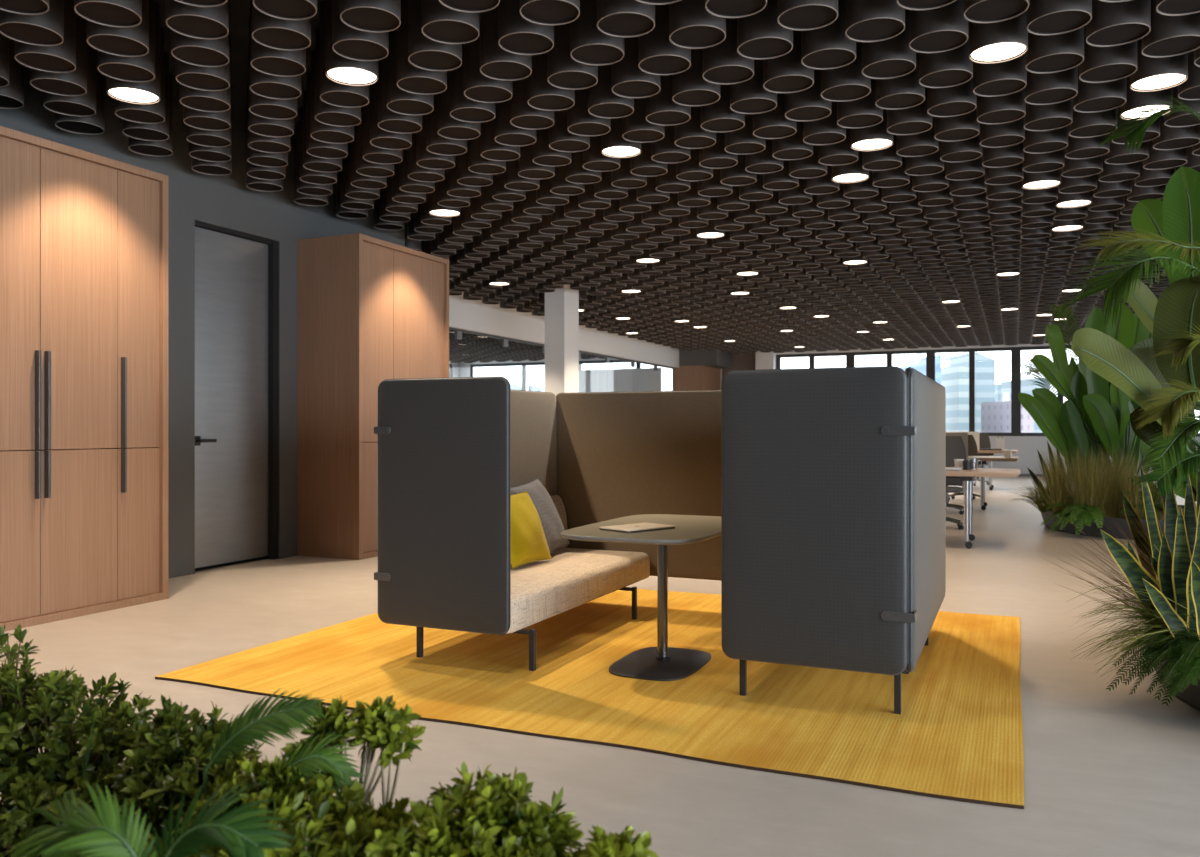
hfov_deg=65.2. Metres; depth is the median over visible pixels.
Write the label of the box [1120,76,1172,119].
ceiling light
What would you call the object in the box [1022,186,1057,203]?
tube
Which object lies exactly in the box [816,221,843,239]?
tube
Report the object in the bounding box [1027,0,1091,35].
tube
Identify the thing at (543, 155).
tube
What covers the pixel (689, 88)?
tube
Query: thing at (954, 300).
ceiling light
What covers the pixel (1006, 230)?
tube
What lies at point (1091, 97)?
tube
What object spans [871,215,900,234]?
tube
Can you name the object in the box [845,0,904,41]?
tube
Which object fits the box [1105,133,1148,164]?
tube
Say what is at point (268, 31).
tube
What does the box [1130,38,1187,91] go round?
ceiling light
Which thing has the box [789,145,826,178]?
tube
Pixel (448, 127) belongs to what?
tube
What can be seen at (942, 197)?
tube
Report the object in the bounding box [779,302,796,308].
ceiling light
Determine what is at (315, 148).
tube
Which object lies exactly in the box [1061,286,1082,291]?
ceiling light
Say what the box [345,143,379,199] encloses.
tube
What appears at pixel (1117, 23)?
tube
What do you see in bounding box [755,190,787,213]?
tube
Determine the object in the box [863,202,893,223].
tube
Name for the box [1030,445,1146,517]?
clump
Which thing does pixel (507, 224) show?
tube
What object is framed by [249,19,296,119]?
tube
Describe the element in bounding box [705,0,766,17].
tube
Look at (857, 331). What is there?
ceiling light
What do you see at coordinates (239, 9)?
ceiling
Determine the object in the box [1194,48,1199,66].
tube
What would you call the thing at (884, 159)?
tube
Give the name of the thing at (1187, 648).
fern
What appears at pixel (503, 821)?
leafy shrub
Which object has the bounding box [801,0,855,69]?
tube
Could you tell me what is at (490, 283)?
diffuser
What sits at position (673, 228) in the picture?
tube
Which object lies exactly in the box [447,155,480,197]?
tube
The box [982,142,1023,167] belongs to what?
tube
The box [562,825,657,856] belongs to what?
leafy shrub
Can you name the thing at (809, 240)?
tube
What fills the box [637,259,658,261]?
diffuser
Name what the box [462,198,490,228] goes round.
tube
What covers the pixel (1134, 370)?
plant
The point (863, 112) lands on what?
tube
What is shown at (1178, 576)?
snake plant
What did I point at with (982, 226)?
tube
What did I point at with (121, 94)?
diffuser
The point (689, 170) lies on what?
tube
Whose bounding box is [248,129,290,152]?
tube
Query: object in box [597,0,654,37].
tube
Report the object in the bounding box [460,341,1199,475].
wall
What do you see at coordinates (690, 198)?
tube
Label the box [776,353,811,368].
window
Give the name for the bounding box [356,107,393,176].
tube
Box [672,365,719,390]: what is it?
wall
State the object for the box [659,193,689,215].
tube
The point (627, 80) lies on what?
tube
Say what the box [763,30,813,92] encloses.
tube
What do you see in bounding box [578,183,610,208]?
tube
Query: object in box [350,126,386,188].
tube
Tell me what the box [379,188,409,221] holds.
tube
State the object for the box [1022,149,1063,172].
tube
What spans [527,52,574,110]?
tube
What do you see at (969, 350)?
window
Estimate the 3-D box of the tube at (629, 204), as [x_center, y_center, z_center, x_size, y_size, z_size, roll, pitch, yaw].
[0.346,-2.450,9.199,0.312,0.600,0.312,0,0,24]
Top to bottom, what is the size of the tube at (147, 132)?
0.600 m
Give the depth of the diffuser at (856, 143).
7.12 m
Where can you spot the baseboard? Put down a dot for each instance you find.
(1026, 475)
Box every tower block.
[507,378,521,389]
[528,380,544,391]
[900,353,940,383]
[941,360,968,431]
[944,352,994,432]
[981,393,1033,432]
[995,384,1000,401]
[1001,373,1049,432]
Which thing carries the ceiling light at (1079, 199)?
hanging from the ceiling at (239, 9)
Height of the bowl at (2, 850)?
0.220 m
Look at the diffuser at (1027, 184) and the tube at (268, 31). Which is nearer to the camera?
the tube at (268, 31)
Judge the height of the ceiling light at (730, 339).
0.600 m
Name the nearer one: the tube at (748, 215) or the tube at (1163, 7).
the tube at (1163, 7)
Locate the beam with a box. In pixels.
[449,292,678,367]
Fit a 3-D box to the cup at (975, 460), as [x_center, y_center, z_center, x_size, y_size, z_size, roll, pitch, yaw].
[4.091,0.385,10.267,0.110,0.120,0.128,0,0,-29]
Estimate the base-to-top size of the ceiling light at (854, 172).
0.600 m
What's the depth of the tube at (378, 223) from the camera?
9.94 m
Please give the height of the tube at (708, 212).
0.600 m
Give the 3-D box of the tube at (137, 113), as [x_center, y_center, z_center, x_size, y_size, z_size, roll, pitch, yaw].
[-3.171,-2.450,6.468,0.312,0.600,0.312,0,0,24]
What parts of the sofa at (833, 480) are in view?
leg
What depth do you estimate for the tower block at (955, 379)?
281.97 m
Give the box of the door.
[195,221,278,570]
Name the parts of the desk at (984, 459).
leg, leg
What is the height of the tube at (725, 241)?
0.600 m
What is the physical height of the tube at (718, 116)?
0.600 m
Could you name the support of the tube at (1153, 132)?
hanging from the ceiling at (239, 9)
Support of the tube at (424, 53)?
hanging from the ceiling at (239, 9)
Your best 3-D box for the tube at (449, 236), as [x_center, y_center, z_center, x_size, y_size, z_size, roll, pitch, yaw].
[-1.616,-2.450,10.726,0.312,0.600,0.312,0,0,24]
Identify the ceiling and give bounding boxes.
[155,0,322,146]
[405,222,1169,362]
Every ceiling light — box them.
[107,2,159,104]
[326,0,377,85]
[429,182,459,216]
[489,275,509,285]
[601,118,640,157]
[615,314,630,319]
[621,284,640,292]
[625,330,638,333]
[636,249,659,262]
[674,317,689,321]
[693,323,707,327]
[696,220,724,237]
[724,338,735,341]
[730,286,749,294]
[736,264,758,275]
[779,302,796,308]
[779,327,793,331]
[813,311,829,317]
[832,151,868,182]
[843,251,867,264]
[851,109,892,150]
[856,328,869,332]
[872,318,887,322]
[941,297,960,302]
[956,324,970,326]
[969,10,1027,63]
[996,268,1019,275]
[1000,306,1018,310]
[1022,169,1060,189]
[1036,312,1052,315]
[1051,218,1083,231]
[1056,191,1091,207]
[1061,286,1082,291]
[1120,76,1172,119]
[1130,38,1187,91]
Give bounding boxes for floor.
[0,476,1199,856]
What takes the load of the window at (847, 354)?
in the wall at (1027, 447)
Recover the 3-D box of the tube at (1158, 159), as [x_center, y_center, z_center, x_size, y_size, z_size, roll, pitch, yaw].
[4.604,-2.450,7.644,0.312,0.600,0.312,0,0,24]
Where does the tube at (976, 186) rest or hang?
hanging from the ceiling at (239, 9)
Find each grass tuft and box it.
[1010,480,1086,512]
[1043,501,1172,623]
[1066,572,1197,689]
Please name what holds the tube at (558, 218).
hanging from the ceiling at (239, 9)
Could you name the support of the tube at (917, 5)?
hanging from the ceiling at (239, 9)
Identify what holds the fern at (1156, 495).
on the bowl at (1070, 528)
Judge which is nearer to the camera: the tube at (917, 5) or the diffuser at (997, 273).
the tube at (917, 5)
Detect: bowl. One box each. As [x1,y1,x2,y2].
[0,830,332,856]
[1041,505,1183,539]
[1143,623,1199,708]
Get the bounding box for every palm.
[4,781,295,856]
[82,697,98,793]
[203,688,363,799]
[1013,302,1080,466]
[1065,97,1199,498]
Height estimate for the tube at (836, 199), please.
0.600 m
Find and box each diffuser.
[109,88,157,101]
[328,68,375,83]
[431,210,458,215]
[490,283,507,284]
[603,146,639,155]
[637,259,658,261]
[698,233,722,236]
[738,272,756,274]
[833,174,867,181]
[844,261,865,263]
[852,139,891,148]
[971,43,1025,60]
[997,273,1018,274]
[1024,181,1058,187]
[1053,226,1081,229]
[1058,200,1089,206]
[1122,105,1168,117]
[1132,74,1185,88]
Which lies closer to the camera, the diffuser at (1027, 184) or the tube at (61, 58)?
the tube at (61, 58)
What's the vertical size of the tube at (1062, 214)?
0.600 m
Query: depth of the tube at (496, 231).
10.39 m
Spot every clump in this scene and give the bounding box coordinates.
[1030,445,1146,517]
[1079,457,1176,519]
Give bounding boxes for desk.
[946,468,1019,548]
[966,456,1018,509]
[978,450,1017,489]
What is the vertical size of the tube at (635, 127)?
0.600 m
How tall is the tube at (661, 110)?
0.600 m
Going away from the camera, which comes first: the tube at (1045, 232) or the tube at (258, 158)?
the tube at (258, 158)
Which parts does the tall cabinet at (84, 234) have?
door, door, handle, handle, handle, handle, door, door, handle, handle, door, door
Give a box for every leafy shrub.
[0,624,154,856]
[106,694,264,856]
[137,791,464,856]
[188,694,425,854]
[397,761,583,856]
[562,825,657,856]
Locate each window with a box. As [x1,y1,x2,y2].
[449,364,451,377]
[471,363,522,389]
[523,362,544,389]
[579,360,637,369]
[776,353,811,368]
[812,352,849,367]
[850,351,888,366]
[889,350,930,377]
[931,348,971,431]
[972,347,1015,435]
[1016,346,1059,435]
[1060,345,1069,404]
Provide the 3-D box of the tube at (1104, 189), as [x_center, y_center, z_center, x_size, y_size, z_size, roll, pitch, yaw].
[4.694,-2.450,8.594,0.312,0.600,0.312,0,0,24]
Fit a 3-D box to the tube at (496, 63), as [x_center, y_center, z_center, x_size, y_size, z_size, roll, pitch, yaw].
[-0.567,-2.450,5.646,0.312,0.600,0.312,0,0,24]
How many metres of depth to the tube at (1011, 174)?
8.06 m
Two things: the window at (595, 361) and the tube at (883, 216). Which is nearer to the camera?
the tube at (883, 216)
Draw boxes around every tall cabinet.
[0,126,167,630]
[297,233,448,559]
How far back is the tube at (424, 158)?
7.54 m
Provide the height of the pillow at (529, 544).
0.423 m
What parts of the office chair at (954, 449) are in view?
seat, backrest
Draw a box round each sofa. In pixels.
[374,376,649,670]
[721,366,945,713]
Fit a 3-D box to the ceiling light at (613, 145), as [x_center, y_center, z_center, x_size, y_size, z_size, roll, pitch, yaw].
[0.165,-2.450,7.300,0.312,0.600,0.312,0,0,24]
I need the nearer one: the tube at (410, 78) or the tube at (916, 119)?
the tube at (410, 78)
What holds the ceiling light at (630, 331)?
hanging from the ceiling at (239, 9)
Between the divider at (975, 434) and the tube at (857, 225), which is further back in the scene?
the divider at (975, 434)
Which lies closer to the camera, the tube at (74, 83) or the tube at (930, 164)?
the tube at (74, 83)
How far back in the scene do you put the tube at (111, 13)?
4.88 m
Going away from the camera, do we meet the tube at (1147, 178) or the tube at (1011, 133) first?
the tube at (1011, 133)
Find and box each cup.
[954,459,963,468]
[962,460,975,469]
[968,458,981,468]
[1004,450,1014,457]
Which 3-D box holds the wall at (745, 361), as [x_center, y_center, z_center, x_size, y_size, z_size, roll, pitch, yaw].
[4.102,-0.550,27.488,1.060,3.600,0.055,0,0,24]
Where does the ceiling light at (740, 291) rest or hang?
hanging from the ceiling at (239, 9)
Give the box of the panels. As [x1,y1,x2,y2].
[579,368,660,392]
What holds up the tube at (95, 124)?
hanging from the ceiling at (239, 9)
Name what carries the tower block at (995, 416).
on the ground
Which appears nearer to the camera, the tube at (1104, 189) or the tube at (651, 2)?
the tube at (651, 2)
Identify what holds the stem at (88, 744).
in the bowl at (2, 850)
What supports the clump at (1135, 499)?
on the bowl at (1070, 528)
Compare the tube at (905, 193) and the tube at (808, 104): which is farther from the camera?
the tube at (905, 193)
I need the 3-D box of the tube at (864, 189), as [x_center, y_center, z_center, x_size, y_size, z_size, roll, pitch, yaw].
[2.398,-2.450,8.620,0.312,0.600,0.312,0,0,24]
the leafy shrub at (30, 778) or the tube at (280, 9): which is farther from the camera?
the tube at (280, 9)
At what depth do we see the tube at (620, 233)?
10.44 m
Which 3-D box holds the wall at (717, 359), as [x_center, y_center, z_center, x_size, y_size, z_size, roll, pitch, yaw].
[2.983,-2.260,27.133,1.300,0.980,1.600,0,0,24]
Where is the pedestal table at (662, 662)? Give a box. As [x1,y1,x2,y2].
[561,514,720,680]
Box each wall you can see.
[0,66,393,578]
[394,222,404,246]
[449,327,676,370]
[449,361,459,377]
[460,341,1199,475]
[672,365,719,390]
[679,349,731,368]
[722,352,754,377]
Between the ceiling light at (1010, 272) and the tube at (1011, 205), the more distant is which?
the ceiling light at (1010, 272)
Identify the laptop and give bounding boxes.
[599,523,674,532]
[946,467,961,470]
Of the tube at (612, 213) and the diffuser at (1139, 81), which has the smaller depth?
the diffuser at (1139, 81)
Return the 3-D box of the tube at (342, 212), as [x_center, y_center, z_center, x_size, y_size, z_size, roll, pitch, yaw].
[-2.502,-2.450,9.470,0.312,0.600,0.312,0,0,24]
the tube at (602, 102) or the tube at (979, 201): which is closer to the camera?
the tube at (602, 102)
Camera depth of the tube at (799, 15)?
4.90 m
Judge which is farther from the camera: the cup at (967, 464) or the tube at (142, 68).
the cup at (967, 464)
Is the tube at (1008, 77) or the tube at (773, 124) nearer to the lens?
the tube at (1008, 77)
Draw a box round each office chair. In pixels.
[946,436,965,514]
[946,437,963,529]
[949,435,980,499]
[973,433,990,485]
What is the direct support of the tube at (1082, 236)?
hanging from the ceiling at (239, 9)
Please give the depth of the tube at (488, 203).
9.04 m
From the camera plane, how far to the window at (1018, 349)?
24.51 m
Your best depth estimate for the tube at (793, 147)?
7.27 m
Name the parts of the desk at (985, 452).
leg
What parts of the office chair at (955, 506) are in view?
backrest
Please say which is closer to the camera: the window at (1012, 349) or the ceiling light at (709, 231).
the ceiling light at (709, 231)
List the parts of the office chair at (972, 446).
backrest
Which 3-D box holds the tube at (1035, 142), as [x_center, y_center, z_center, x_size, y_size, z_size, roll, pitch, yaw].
[3.411,-2.450,7.183,0.312,0.600,0.312,0,0,24]
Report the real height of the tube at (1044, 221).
0.600 m
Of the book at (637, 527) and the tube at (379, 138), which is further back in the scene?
the tube at (379, 138)
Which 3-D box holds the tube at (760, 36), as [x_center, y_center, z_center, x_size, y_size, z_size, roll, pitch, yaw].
[0.934,-2.450,5.311,0.312,0.600,0.312,0,0,24]
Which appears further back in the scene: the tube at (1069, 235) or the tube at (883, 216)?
the tube at (1069, 235)
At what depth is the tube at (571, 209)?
9.34 m
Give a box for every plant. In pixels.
[1018,303,1156,500]
[1027,441,1063,491]
[1071,166,1199,501]
[1100,441,1199,639]
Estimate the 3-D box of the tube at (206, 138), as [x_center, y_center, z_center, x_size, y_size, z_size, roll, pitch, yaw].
[-2.926,-2.450,7.019,0.312,0.600,0.312,0,0,24]
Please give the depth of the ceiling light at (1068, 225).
10.04 m
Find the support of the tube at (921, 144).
hanging from the ceiling at (239, 9)
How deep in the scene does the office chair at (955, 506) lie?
13.63 m
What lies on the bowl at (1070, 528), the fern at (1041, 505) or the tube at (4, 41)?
the fern at (1041, 505)
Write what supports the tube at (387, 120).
hanging from the ceiling at (239, 9)
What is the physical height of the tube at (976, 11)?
0.600 m
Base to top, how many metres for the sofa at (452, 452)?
1.497 m
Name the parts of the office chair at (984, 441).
backrest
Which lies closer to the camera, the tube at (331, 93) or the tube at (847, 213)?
the tube at (331, 93)
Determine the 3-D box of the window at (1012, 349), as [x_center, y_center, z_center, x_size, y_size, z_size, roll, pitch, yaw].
[10.410,-0.968,24.799,1.073,2.335,0.080,0,0,24]
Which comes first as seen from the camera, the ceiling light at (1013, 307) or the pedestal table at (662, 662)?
the pedestal table at (662, 662)
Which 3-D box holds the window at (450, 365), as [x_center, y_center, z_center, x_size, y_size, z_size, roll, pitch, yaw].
[-5.349,-0.892,30.087,0.070,2.485,2.100,0,0,24]
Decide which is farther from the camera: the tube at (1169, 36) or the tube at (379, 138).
the tube at (379, 138)
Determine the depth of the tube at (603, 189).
8.55 m
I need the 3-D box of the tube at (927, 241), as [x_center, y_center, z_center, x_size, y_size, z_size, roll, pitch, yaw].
[3.772,-2.450,10.980,0.312,0.600,0.312,0,0,24]
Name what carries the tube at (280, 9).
hanging from the ceiling at (239, 9)
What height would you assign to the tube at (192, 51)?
0.600 m
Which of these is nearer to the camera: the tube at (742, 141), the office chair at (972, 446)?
the tube at (742, 141)
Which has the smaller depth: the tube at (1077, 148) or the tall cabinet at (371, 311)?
the tube at (1077, 148)
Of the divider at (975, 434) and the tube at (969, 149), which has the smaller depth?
the tube at (969, 149)
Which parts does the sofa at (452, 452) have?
leg, backrest, seat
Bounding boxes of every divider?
[946,432,978,449]
[946,433,967,456]
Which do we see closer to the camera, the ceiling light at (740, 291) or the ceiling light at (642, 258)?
the ceiling light at (642, 258)
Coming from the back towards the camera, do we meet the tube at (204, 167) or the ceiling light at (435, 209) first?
the ceiling light at (435, 209)
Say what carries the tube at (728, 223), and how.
hanging from the ceiling at (239, 9)
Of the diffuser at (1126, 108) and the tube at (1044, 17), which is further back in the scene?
the diffuser at (1126, 108)
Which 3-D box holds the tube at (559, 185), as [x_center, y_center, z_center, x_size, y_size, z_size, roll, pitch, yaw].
[-0.296,-2.450,8.493,0.312,0.600,0.312,0,0,24]
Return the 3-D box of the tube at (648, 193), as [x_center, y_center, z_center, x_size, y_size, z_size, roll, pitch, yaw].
[0.500,-2.450,8.801,0.312,0.600,0.312,0,0,24]
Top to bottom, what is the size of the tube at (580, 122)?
0.600 m
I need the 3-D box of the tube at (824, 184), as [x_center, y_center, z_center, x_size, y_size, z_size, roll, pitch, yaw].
[2.000,-2.450,8.467,0.312,0.600,0.312,0,0,24]
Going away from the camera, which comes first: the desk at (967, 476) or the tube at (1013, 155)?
the tube at (1013, 155)
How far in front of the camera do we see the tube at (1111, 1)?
4.73 m
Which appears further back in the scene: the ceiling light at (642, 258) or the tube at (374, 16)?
the ceiling light at (642, 258)
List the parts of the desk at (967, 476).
leg, leg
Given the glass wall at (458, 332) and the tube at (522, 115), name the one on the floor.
the glass wall at (458, 332)
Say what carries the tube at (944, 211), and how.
hanging from the ceiling at (239, 9)
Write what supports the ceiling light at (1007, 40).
hanging from the ceiling at (239, 9)
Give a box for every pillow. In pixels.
[511,478,569,551]
[511,491,551,568]
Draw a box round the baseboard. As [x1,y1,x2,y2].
[1019,474,1137,477]
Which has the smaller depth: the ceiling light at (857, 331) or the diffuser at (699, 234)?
the diffuser at (699, 234)
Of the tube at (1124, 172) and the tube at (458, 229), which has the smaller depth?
the tube at (1124, 172)
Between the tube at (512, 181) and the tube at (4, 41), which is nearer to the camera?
the tube at (4, 41)
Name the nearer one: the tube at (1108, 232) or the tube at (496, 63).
the tube at (496, 63)
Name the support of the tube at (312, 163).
hanging from the ceiling at (239, 9)
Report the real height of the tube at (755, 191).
0.600 m
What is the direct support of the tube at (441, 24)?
hanging from the ceiling at (239, 9)
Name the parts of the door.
handle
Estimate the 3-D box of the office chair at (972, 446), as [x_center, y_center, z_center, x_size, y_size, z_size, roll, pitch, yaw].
[6.350,0.680,16.332,0.624,1.139,0.646,0,0,15]
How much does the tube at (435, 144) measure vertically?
0.600 m
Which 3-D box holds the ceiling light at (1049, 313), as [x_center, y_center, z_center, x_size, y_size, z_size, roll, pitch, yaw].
[8.445,-2.450,17.816,0.312,0.600,0.312,0,0,24]
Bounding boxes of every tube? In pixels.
[0,0,48,14]
[0,0,63,45]
[0,33,8,87]
[0,38,23,108]
[15,0,75,72]
[30,13,86,95]
[43,43,95,116]
[55,50,104,134]
[74,0,141,27]
[87,0,148,56]
[97,0,154,81]
[115,28,164,123]
[122,52,168,140]
[128,72,172,156]
[166,0,228,39]
[171,30,228,66]
[175,0,227,6]
[176,0,229,90]
[180,84,229,111]
[183,41,230,130]
[186,125,230,146]
[189,83,231,161]
[191,157,231,174]
[246,117,282,191]
[247,84,287,166]
[247,161,284,179]
[248,43,293,137]
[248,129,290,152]
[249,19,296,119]
[250,0,300,99]
[251,0,305,76]
[252,0,310,50]
[253,0,316,19]
[294,135,327,205]
[297,121,331,195]
[300,106,336,184]
[303,90,341,172]
[306,71,347,158]
[310,49,353,143]
[315,26,360,126]
[320,0,368,107]
[332,0,388,60]
[336,171,367,218]
[340,0,400,32]
[340,158,373,209]
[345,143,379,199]
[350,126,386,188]
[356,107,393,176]
[362,85,402,163]
[370,82,411,149]
[374,198,403,229]
[377,58,421,133]
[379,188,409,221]
[385,176,417,213]
[386,29,433,115]
[392,163,425,203]
[397,0,446,94]
[399,148,434,193]
[407,213,434,240]
[408,0,461,70]
[408,133,443,181]
[414,203,442,232]
[416,114,454,169]
[421,193,450,224]
[422,0,479,43]
[426,94,466,155]
[437,71,479,139]
[437,169,469,207]
[439,0,499,12]
[445,217,471,242]
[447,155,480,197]
[450,44,494,122]
[453,208,480,235]
[457,140,492,186]
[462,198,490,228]
[464,34,511,102]
[468,123,505,174]
[471,195,501,219]
[480,6,531,80]
[481,119,519,160]
[481,184,512,210]
[481,227,507,245]
[491,219,518,238]
[492,172,525,201]
[494,99,535,145]
[498,0,553,54]
[501,210,529,231]
[504,159,539,190]
[510,78,553,129]
[512,200,541,223]
[518,144,554,178]
[520,0,579,25]
[523,190,554,214]
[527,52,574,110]
[527,223,554,241]
[533,128,570,166]
[536,178,568,205]
[539,214,566,233]
[547,23,597,89]
[549,109,589,151]
[550,165,584,194]
[551,205,580,226]
[563,226,589,243]
[564,195,594,217]
[565,151,601,183]
[567,88,610,135]
[570,0,623,65]
[575,218,603,236]
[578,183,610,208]
[582,135,619,171]
[588,64,633,118]
[589,209,617,229]
[594,171,627,198]
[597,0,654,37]
[598,229,623,246]
[604,199,633,221]
[611,36,660,97]
[611,157,646,188]
[611,221,638,239]
[619,188,650,212]
[622,98,663,142]
[626,213,654,232]
[630,142,666,176]
[636,0,680,4]
[637,176,669,202]
[638,4,690,74]
[642,203,671,224]
[646,75,690,125]
[646,225,672,242]
[651,125,689,162]
[656,163,689,192]
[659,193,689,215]
[662,216,689,235]
[669,0,725,48]
[672,48,719,105]
[675,106,715,148]
[676,149,712,180]
[678,181,709,206]
[679,207,707,227]
[680,228,706,244]
[697,197,727,219]
[698,169,731,196]
[699,132,737,168]
[701,84,744,132]
[703,18,753,84]
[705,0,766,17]
[712,231,738,247]
[715,211,743,230]
[717,186,749,210]
[720,155,756,185]
[725,114,765,154]
[730,59,776,113]
[730,223,757,240]
[734,201,764,222]
[737,0,792,59]
[739,174,772,200]
[745,139,782,173]
[749,214,777,233]
[753,93,796,138]
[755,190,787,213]
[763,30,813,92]
[763,160,798,189]
[763,226,790,243]
[770,205,799,225]
[772,121,812,159]
[777,0,837,30]
[779,178,811,204]
[783,218,811,236]
[785,69,830,121]
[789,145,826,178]
[792,194,823,217]
[795,229,821,245]
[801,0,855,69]
[803,101,845,144]
[804,165,838,194]
[805,208,834,228]
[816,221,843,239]
[817,183,849,208]
[818,128,857,165]
[821,41,870,101]
[828,198,859,220]
[837,78,882,128]
[838,212,867,231]
[843,170,878,198]
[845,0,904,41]
[847,224,875,241]
[854,187,886,211]
[862,9,915,78]
[862,135,901,170]
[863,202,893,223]
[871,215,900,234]
[873,156,909,187]
[875,52,924,109]
[878,227,905,244]
[882,175,915,202]
[887,87,931,134]
[889,192,921,215]
[896,116,938,156]
[896,206,926,226]
[897,0,955,10]
[903,219,931,237]
[905,141,943,175]
[908,230,935,246]
[909,0,967,52]
[912,162,948,191]
[918,180,952,205]
[919,21,972,87]
[924,196,956,218]
[927,77,976,116]
[929,215,959,230]
[933,227,962,240]
[934,107,979,141]
[940,133,981,162]
[945,156,984,180]
[950,175,986,195]
[954,192,987,209]
[957,206,989,221]
[960,219,990,232]
[963,230,991,242]
[964,0,1029,22]
[973,54,1026,96]
[977,89,1025,123]
[980,117,1024,147]
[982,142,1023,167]
[984,163,1023,184]
[986,181,1022,199]
[988,196,1022,213]
[990,210,1021,225]
[991,223,1021,235]
[992,233,1020,245]
[1021,201,1055,216]
[1021,214,1052,228]
[1021,226,1050,238]
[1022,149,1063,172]
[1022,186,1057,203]
[1023,126,1067,153]
[1024,66,1077,104]
[1024,98,1072,130]
[1025,26,1083,73]
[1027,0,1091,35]
[1049,229,1079,241]
[1053,205,1087,220]
[1058,174,1096,193]
[1061,148,1102,177]
[1065,125,1109,158]
[1069,108,1116,137]
[1073,65,1125,112]
[1077,229,1107,243]
[1079,25,1136,82]
[1081,222,1112,234]
[1084,205,1117,223]
[1086,0,1150,46]
[1089,190,1124,211]
[1093,174,1131,197]
[1099,0,1130,2]
[1099,155,1139,182]
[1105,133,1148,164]
[1108,232,1134,246]
[1109,221,1135,236]
[1112,107,1159,143]
[1114,209,1131,226]
[1120,195,1137,214]
[1127,179,1164,201]
[1134,161,1175,186]
[1142,0,1199,57]
[1143,140,1186,169]
[1153,115,1199,149]
[1156,0,1199,15]
[1164,86,1199,126]
[1178,51,1199,99]
[1180,146,1199,171]
[1192,143,1199,155]
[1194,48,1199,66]
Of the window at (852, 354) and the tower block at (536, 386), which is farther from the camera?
the tower block at (536, 386)
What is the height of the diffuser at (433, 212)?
0.018 m
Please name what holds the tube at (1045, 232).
hanging from the ceiling at (239, 9)
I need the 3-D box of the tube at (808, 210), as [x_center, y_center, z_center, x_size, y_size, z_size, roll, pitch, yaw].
[2.091,-2.450,9.416,0.312,0.600,0.312,0,0,24]
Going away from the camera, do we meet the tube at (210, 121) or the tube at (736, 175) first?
the tube at (210, 121)
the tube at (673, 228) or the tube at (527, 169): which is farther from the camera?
the tube at (673, 228)
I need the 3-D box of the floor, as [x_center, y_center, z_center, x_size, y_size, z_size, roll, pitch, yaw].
[-0.603,1.400,12.230,23.400,0.300,32.280,0,0,24]
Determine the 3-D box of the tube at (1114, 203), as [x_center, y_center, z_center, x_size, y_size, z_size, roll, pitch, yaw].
[4.938,-2.450,9.145,0.312,0.600,0.312,0,0,24]
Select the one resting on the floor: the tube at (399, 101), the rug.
the rug
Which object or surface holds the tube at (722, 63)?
hanging from the ceiling at (239, 9)
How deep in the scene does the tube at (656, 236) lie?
10.60 m
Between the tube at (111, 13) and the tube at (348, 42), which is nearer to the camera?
the tube at (111, 13)
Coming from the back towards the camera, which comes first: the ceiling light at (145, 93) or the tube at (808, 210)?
the tube at (808, 210)
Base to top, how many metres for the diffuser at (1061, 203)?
0.018 m
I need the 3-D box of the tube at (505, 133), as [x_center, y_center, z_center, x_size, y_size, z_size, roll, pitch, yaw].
[-0.630,-2.450,6.993,0.312,0.600,0.312,0,0,24]
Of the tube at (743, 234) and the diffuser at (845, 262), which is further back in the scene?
the diffuser at (845, 262)
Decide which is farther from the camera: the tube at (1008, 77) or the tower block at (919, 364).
the tower block at (919, 364)
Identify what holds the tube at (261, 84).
hanging from the ceiling at (239, 9)
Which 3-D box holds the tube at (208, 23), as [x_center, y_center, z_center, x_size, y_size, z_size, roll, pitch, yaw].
[-2.158,-2.450,5.031,0.312,0.600,0.312,0,0,24]
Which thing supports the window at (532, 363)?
in the wall at (1027, 447)
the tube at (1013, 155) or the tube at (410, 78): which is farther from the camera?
the tube at (1013, 155)
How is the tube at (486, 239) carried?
hanging from the ceiling at (239, 9)
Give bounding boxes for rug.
[155,589,1023,808]
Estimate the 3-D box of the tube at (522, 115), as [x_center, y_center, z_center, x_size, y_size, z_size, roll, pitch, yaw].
[-0.476,-2.450,6.595,0.312,0.600,0.312,0,0,24]
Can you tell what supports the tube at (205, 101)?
hanging from the ceiling at (239, 9)
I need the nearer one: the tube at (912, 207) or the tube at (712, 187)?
the tube at (712, 187)
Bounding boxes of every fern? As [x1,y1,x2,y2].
[1040,494,1103,534]
[1106,604,1199,706]
[1113,476,1163,513]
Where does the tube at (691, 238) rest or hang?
hanging from the ceiling at (239, 9)
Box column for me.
[545,284,578,395]
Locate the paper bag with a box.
[996,433,1003,449]
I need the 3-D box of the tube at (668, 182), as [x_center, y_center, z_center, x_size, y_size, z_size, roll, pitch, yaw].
[0.653,-2.450,8.403,0.312,0.600,0.312,0,0,24]
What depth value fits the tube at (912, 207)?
9.25 m
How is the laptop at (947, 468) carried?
on the desk at (967, 476)
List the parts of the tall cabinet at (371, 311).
door, door, door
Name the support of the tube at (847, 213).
hanging from the ceiling at (239, 9)
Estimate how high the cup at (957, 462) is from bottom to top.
0.110 m
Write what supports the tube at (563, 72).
hanging from the ceiling at (239, 9)
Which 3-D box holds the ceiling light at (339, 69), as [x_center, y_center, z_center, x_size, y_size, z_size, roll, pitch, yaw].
[-1.516,-2.450,5.736,0.312,0.600,0.312,0,0,24]

